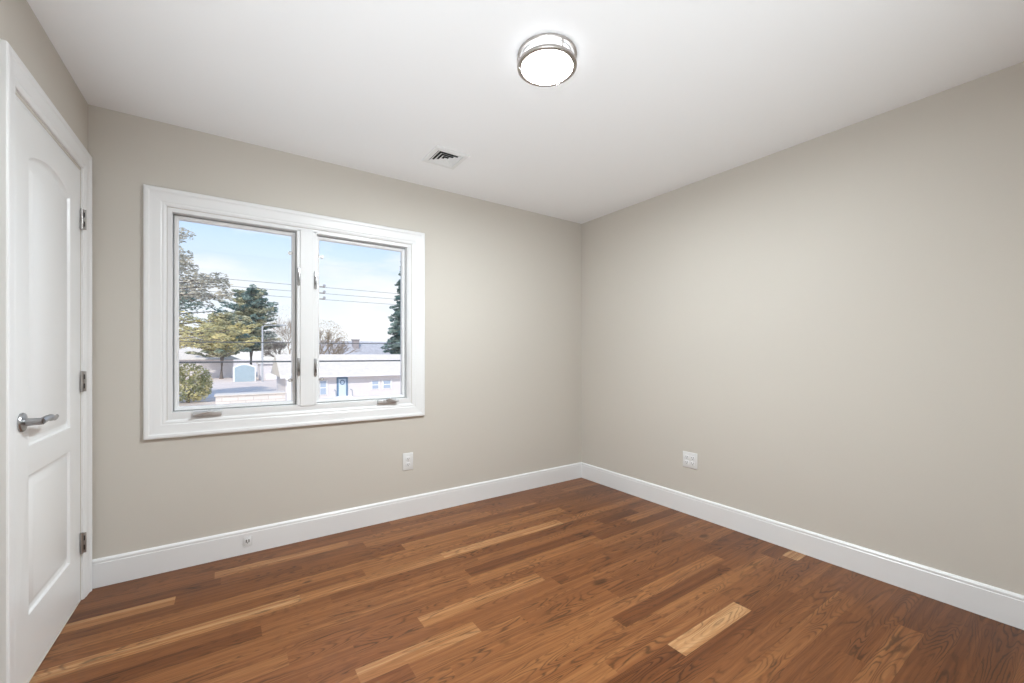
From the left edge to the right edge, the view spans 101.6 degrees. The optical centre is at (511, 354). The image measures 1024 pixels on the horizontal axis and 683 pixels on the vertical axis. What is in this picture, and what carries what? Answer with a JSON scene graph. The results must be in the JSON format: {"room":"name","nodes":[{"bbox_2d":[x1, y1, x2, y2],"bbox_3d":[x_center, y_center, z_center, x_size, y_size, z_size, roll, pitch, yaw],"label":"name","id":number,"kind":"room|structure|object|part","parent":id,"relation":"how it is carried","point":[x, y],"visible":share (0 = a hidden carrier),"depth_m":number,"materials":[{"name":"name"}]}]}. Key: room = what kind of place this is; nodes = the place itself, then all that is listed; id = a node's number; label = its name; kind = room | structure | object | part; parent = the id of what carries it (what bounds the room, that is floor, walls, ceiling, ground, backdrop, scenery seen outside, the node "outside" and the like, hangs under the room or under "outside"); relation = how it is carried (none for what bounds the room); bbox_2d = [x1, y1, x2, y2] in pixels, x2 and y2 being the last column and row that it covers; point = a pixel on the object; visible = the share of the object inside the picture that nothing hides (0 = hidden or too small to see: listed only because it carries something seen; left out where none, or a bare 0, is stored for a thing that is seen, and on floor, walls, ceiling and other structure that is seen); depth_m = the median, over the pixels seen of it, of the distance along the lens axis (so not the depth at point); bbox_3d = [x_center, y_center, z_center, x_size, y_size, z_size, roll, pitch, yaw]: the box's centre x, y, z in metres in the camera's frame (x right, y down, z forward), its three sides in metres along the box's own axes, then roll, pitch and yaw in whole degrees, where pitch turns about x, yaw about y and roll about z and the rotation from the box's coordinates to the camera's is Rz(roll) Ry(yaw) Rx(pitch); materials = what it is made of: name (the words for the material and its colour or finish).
{"room":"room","nodes":[
{"label":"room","id":0,"kind":"room"},
{"bbox_2d":[0,0,87,682],"bbox_3d":[-1.275,-0.051,0.693,0.120,2.461,3.300,0,0,-33],"label":"wall","id":1,"kind":"structure","parent":0,"point":[20,27],"depth_m":1.66,"materials":[{"name":"grey paint"}]},
{"bbox_2d":[0,39,91,682],"bbox_3d":[-1.890,0.093,1.682,0.182,2.171,0.932,0,0,-33],"label":"door","id":2,"kind":"structure","parent":1,"relation":"in","point":[42,218],"depth_m":1.56,"materials":[{"name":"white paint"}]},
{"bbox_3d":[-1.680,0.235,1.462,0.052,0.067,0.067,0,0,-33],"label":"handle","id":3,"kind":"part","parent":2,"relation":"part of","materials":[{"name":"silver metal"}]},
{"bbox_3d":[-1.698,0.232,1.539,0.021,0.030,0.154,0,0,-32],"label":"lever","id":4,"kind":"part","parent":2,"relation":"part of","materials":[{"name":"silver metal"}]},
{"bbox_2d":[88,104,581,558],"bbox_3d":[-0.787,-0.041,3.119,3.731,2.481,0.150,0,0,-34],"label":"wall","id":5,"kind":"structure","parent":0,"point":[503,284],"depth_m":2.76,"materials":[{"name":"grey paint"}]},
{"bbox_2d":[243,536,251,546],"bbox_3d":[-1.567,1.106,2.475,0.044,0.056,0.005,0,0,-34],"label":"baseboard outlet","id":6,"kind":"object","parent":5,"relation":"attached to","point":[247,541],"visible":1,"depth_m":2.47,"materials":[{"name":"white plastic"}]},
{"bbox_2d":[244,537,250,545],"bbox_3d":[-1.566,1.106,2.474,0.036,0.048,0.003,0,0,-34],"label":"socket","id":7,"kind":"object","parent":6,"relation":"attached to","point":[247,540],"depth_m":2.47,"materials":[{"name":"grey plastic"}]},
{"bbox_2d":[143,184,424,439],"bbox_3d":[-1.325,-0.225,2.693,1.580,1.356,0.144,0,0,-34],"label":"window","id":8,"kind":"structure","parent":5,"relation":"in","point":[163,417],"depth_m":2.58,"materials":[{"name":"white paint"}]},
{"bbox_3d":[-1.735,0.328,2.340,0.085,0.033,0.022,0,0,-34],"label":"crank handle","id":9,"kind":"part","parent":8,"relation":"part of","materials":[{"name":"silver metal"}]},
{"bbox_3d":[-1.642,-0.233,2.511,0.603,1.091,0.035,0,0,-34],"label":"sash","id":10,"kind":"part","parent":8,"relation":"part of","materials":[{"name":"clear glass"}]},
{"bbox_3d":[-1.046,-0.233,2.920,0.597,1.091,0.035,0,0,-34],"label":"sash","id":11,"kind":"part","parent":8,"relation":"part of","materials":[{"name":"clear glass"}]},
{"bbox_2d":[92,462,581,588],"bbox_3d":[-0.722,1.107,3.064,3.387,0.144,0.014,0,0,-34],"label":"baseboard","id":12,"kind":"structure","parent":5,"relation":"attached to","point":[109,570],"depth_m":2.63,"materials":[{"name":"white paint"}]},
{"bbox_2d":[403,452,412,470],"bbox_3d":[-0.758,0.778,3.042,0.078,0.124,0.008,0,0,-34],"label":"wall outlet","id":13,"kind":"object","parent":5,"relation":"attached to","point":[407,457],"visible":1,"depth_m":3.04,"materials":[{"name":"white plastic"}]},
{"bbox_2d":[27,0,1023,223],"bbox_3d":[0.138,-1.361,1.727,3.781,0.200,3.492,0,0,-34],"label":"ceiling","id":14,"kind":"structure","parent":0,"point":[661,97],"depth_m":1.90,"materials":[{"name":"white paint"}]},
{"bbox_2d":[421,145,469,169],"bbox_3d":[-0.426,-1.315,2.672,0.230,0.131,0.230,0,0,-34],"label":"ceiling vent","id":15,"kind":"object","parent":14,"relation":"in","point":[440,156],"visible":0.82,"depth_m":2.69,"materials":[{"name":"white metal"}]},
{"bbox_2d":[517,33,576,86],"bbox_3d":[0.147,-1.230,1.756,0.249,0.063,0.249,0,0,-34],"label":"ceiling light","id":16,"kind":"object","parent":14,"relation":"attached to","point":[548,60],"visible":1,"depth_m":1.72,"materials":[{"name":"white"}]},
{"bbox_2d":[522,50,572,83],"bbox_3d":[0.147,-1.208,1.756,0.213,0.007,0.213,0,0,36],"label":"diffuser","id":17,"kind":"object","parent":16,"relation":"attached to","point":[538,66],"depth_m":1.75,"materials":[{"name":"white glass"}]},
{"bbox_2d":[29,478,1023,682],"bbox_3d":[0.127,1.180,1.672,3.661,0.001,3.329,0,0,-34],"label":"floor","id":18,"kind":"structure","parent":0,"point":[579,580],"depth_m":1.88,"materials":[{"name":"brown wood"}]},
{"bbox_2d":[582,62,1023,594],"bbox_3d":[1.677,-0.041,2.692,0.150,2.481,3.342,0,0,-34],"label":"wall","id":19,"kind":"structure","parent":0,"point":[832,323],"depth_m":2.30,"materials":[{"name":"grey paint"}]},
{"bbox_2d":[683,451,696,469],"bbox_3d":[1.313,0.778,3.083,0.008,0.116,0.116,0,0,-34],"label":"wall outlet","id":20,"kind":"object","parent":19,"relation":"attached to","point":[689,459],"visible":1,"depth_m":3.08,"materials":[{"name":"white plastic"}]},
{"bbox_2d":[581,462,1023,629],"bbox_3d":[1.571,1.107,2.702,0.014,0.144,3.178,0,0,-34],"label":"baseboard","id":21,"kind":"structure","parent":19,"relation":"attached to","point":[998,604],"depth_m":2.31,"materials":[{"name":"white paint"}]},
{"label":"outside","id":22,"kind":"structure","parent":0,"visible":0},
{"bbox_2d":[179,359,397,405],"bbox_3d":[-95.227,4.380,191.849,380.000,0.400,415.858,0,0,-34],"label":"ground","id":23,"kind":"structure","parent":22,"point":[226,385],"depth_m":54.89,"materials":[{"name":"white snow"}]},
{"bbox_2d":[179,363,213,402],"bbox_3d":[-28.536,2.365,36.235,4.447,3.651,2.756,0,0,-34],"label":"shrub","id":24,"kind":"object","parent":23,"relation":"on","point":[187,393],"visible":0.62,"depth_m":36.27,"materials":[{"name":"green plant"}]},
{"bbox_2d":[179,349,239,378],"bbox_3d":[-60.140,1.555,75.647,18.400,5.250,10.200,0,0,-34],"label":"house","id":25,"kind":"structure","parent":23,"relation":"on","point":[214,369],"depth_m":74.86,"materials":[{"name":"white"}]},
{"bbox_2d":[179,227,240,348],"bbox_3d":[-31.829,-4.953,31.876,18.199,18.277,15.480,0,0,-26],"label":"tree","id":26,"kind":"object","parent":23,"relation":"on","point":[183,295],"visible":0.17,"depth_m":35.11,"materials":[{"name":"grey plant"}]},
{"bbox_2d":[179,312,262,378],"bbox_3d":[-50.624,-1.585,72.769,12.492,11.550,13.549,0,0,-34],"label":"tree","id":27,"kind":"object","parent":23,"relation":"on","point":[222,351],"visible":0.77,"depth_m":71.28,"materials":[{"name":"green plant"}]},
{"bbox_2d":[233,363,255,381],"bbox_3d":[-42.397,2.780,66.135,3.000,2.800,3.160,0,0,-34],"label":"garden shed","id":28,"kind":"object","parent":23,"relation":"on","point":[243,372],"visible":1,"depth_m":64.82,"materials":[{"name":"blue paint"}]},
{"bbox_2d":[217,284,286,364],"bbox_3d":[-54.279,-5.094,86.661,14.102,18.566,13.551,0,0,-34],"label":"evergreen tree","id":29,"kind":"object","parent":23,"relation":"on","point":[255,305],"visible":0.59,"depth_m":85.12,"materials":[{"name":"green plant"}]},
{"bbox_2d":[256,360,276,379],"bbox_3d":[-41.510,2.530,72.177,4.400,3.300,6.600,0,0,-34],"label":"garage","id":30,"kind":"structure","parent":23,"relation":"on","point":[267,366],"depth_m":69.32,"materials":[{"name":"white"}]},
{"bbox_3d":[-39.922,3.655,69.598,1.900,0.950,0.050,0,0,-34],"label":"garage door","id":31,"kind":"part","parent":30,"relation":"part of","materials":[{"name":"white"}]},
{"bbox_2d":[261,325,286,381],"bbox_3d":[-37.249,-0.290,65.398,3.443,8.940,0.360,0,0,-34],"label":"street lamp","id":32,"kind":"object","parent":23,"relation":"on","point":[262,378],"visible":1,"depth_m":64.40,"materials":[{"name":"silver metal"}]},
{"bbox_2d":[261,327,290,356],"bbox_3d":[-41.791,-0.514,76.844,8.015,9.404,7.022,0,0,-34],"label":"bare tree","id":33,"kind":"object","parent":23,"relation":"on","point":[278,345],"visible":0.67,"depth_m":75.02,"materials":[{"name":"grey plant"}]},
{"bbox_2d":[267,305,290,353],"bbox_3d":[-58.523,-4.443,110.217,13.357,17.262,12.871,0,0,-34],"label":"bare tree","id":34,"kind":"object","parent":23,"relation":"on","point":[282,333],"visible":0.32,"depth_m":110.41,"materials":[{"name":"beige plant"}]},
{"bbox_2d":[319,284,325,298],"bbox_3d":[-10.605,-0.120,23.042,0.642,8.600,0.320,0,0,-34],"label":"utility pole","id":35,"kind":"object","parent":23,"relation":"on","point":[324,285],"visible":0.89,"depth_m":23.12,"materials":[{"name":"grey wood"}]},
{"bbox_2d":[181,289,396,304],"bbox_3d":[-7.432,-3.080,24.976,44.000,0.117,0.020,0,0,-34],"label":"power line","id":36,"kind":"object","parent":35,"relation":"attached to","point":[181,289],"visible":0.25,"depth_m":21.43,"materials":[{"name":"grey"}]},
{"bbox_2d":[185,275,396,293],"bbox_3d":[-7.432,-3.750,24.976,44.000,0.117,0.020,0,0,-34],"label":"power line","id":37,"kind":"object","parent":35,"relation":"attached to","point":[185,275],"visible":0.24,"depth_m":21.47,"materials":[{"name":"grey"}]},
{"bbox_2d":[182,282,400,299],"bbox_3d":[-7.432,-3.410,24.976,44.000,0.117,0.020,0,0,-34],"label":"power line","id":38,"kind":"object","parent":35,"relation":"attached to","point":[182,282],"visible":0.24,"depth_m":21.57,"materials":[{"name":"grey"}]},
{"bbox_2d":[271,354,400,400],"bbox_3d":[-13.608,2.080,47.237,23.000,4.240,9.900,0,0,-34],"label":"house","id":39,"kind":"structure","parent":23,"relation":"on","point":[375,378],"depth_m":42.03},
{"bbox_3d":[-17.970,3.150,39.736,0.500,1.260,0.014,0,0,-34],"label":"pane","id":40,"kind":"part","parent":39,"relation":"part of","materials":[{"name":"blue"}]},
{"bbox_3d":[-16.553,3.200,40.729,1.020,2.000,0.100,0,0,-34],"label":"door frame","id":41,"kind":"part","parent":39,"relation":"part of","materials":[{"name":"blue stone"}]},
{"bbox_3d":[-16.567,3.245,40.750,0.700,1.770,0.050,0,0,-34],"label":"door","id":42,"kind":"part","parent":39,"relation":"part of","materials":[{"name":"blue"}]},
{"bbox_3d":[-13.912,3.070,42.519,0.600,0.760,0.014,0,0,-34],"label":"pane","id":43,"kind":"part","parent":39,"relation":"part of","materials":[{"name":"blue glass"}]},
{"bbox_3d":[-12.931,3.070,43.192,0.700,0.760,0.014,0,0,-34],"label":"pane","id":44,"kind":"part","parent":39,"relation":"part of","materials":[{"name":"blue"}]},
{"bbox_2d":[319,320,359,353],"bbox_3d":[-25.403,-0.363,57.379,8.191,9.112,7.440,0,0,-34],"label":"bare tree","id":45,"kind":"object","parent":23,"relation":"on","point":[329,334],"visible":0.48,"depth_m":56.83,"materials":[{"name":"beige plant"}]},
{"bbox_2d":[319,339,390,353],"bbox_3d":[-22.693,0.880,69.320,22.000,6.600,9.200,0,0,-34],"label":"house","id":46,"kind":"structure","parent":23,"relation":"on","point":[364,348],"depth_m":66.11,"materials":[{"name":"white"}]},
{"bbox_2d":[381,261,400,353],"bbox_3d":[-14.976,-5.905,61.875,8.181,20.180,8.780,0,0,14],"label":"spruce tree","id":47,"kind":"object","parent":23,"relation":"on","point":[395,329],"visible":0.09,"depth_m":61.01,"materials":[{"name":"green plant"}]},
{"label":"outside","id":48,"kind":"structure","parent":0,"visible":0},
{"bbox_2d":[179,360,400,362],"bbox_3d":[-5.541,0.280,20.452,38.000,0.082,0.072,0,0,-34],"label":"power line","id":49,"kind":"object","parent":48,"point":[326,360],"visible":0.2,"depth_m":17.13,"materials":[{"name":"grey"}]},
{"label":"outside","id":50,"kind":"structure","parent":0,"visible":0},
{"bbox_2d":[179,341,400,343],"bbox_3d":[-5.768,-0.585,20.782,38.000,0.285,0.040,0,0,-34],"label":"power line","id":51,"kind":"object","parent":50,"point":[179,341],"visible":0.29,"depth_m":17.88,"materials":[{"name":"grey"}]},
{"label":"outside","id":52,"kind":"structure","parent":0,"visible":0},
{"bbox_2d":[179,391,263,398],"bbox_3d":[-8.681,4.164,48.009,280.000,0.028,21.000,0,0,-34],"label":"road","id":53,"kind":"structure","parent":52,"point":[212,394],"depth_m":42.48,"materials":[{"name":"grey asphalt"}]},
{"bbox_2d":[214,391,285,404],"bbox_3d":[-18.460,3.445,29.562,4.240,1.470,1.760,0,0,-34],"label":"stone wall","id":54,"kind":"structure","parent":53,"relation":"on","point":[266,396],"depth_m":28.94,"materials":[{"name":"white stone"}]},
{"bbox_2d":[285,373,290,400],"bbox_3d":[-16.172,2.750,30.380,0.520,2.860,0.520,0,0,-34],"label":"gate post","id":55,"kind":"object","parent":53,"relation":"on","point":[288,374],"visible":0.53,"depth_m":30.21,"materials":[{"name":"white"}]}
]}

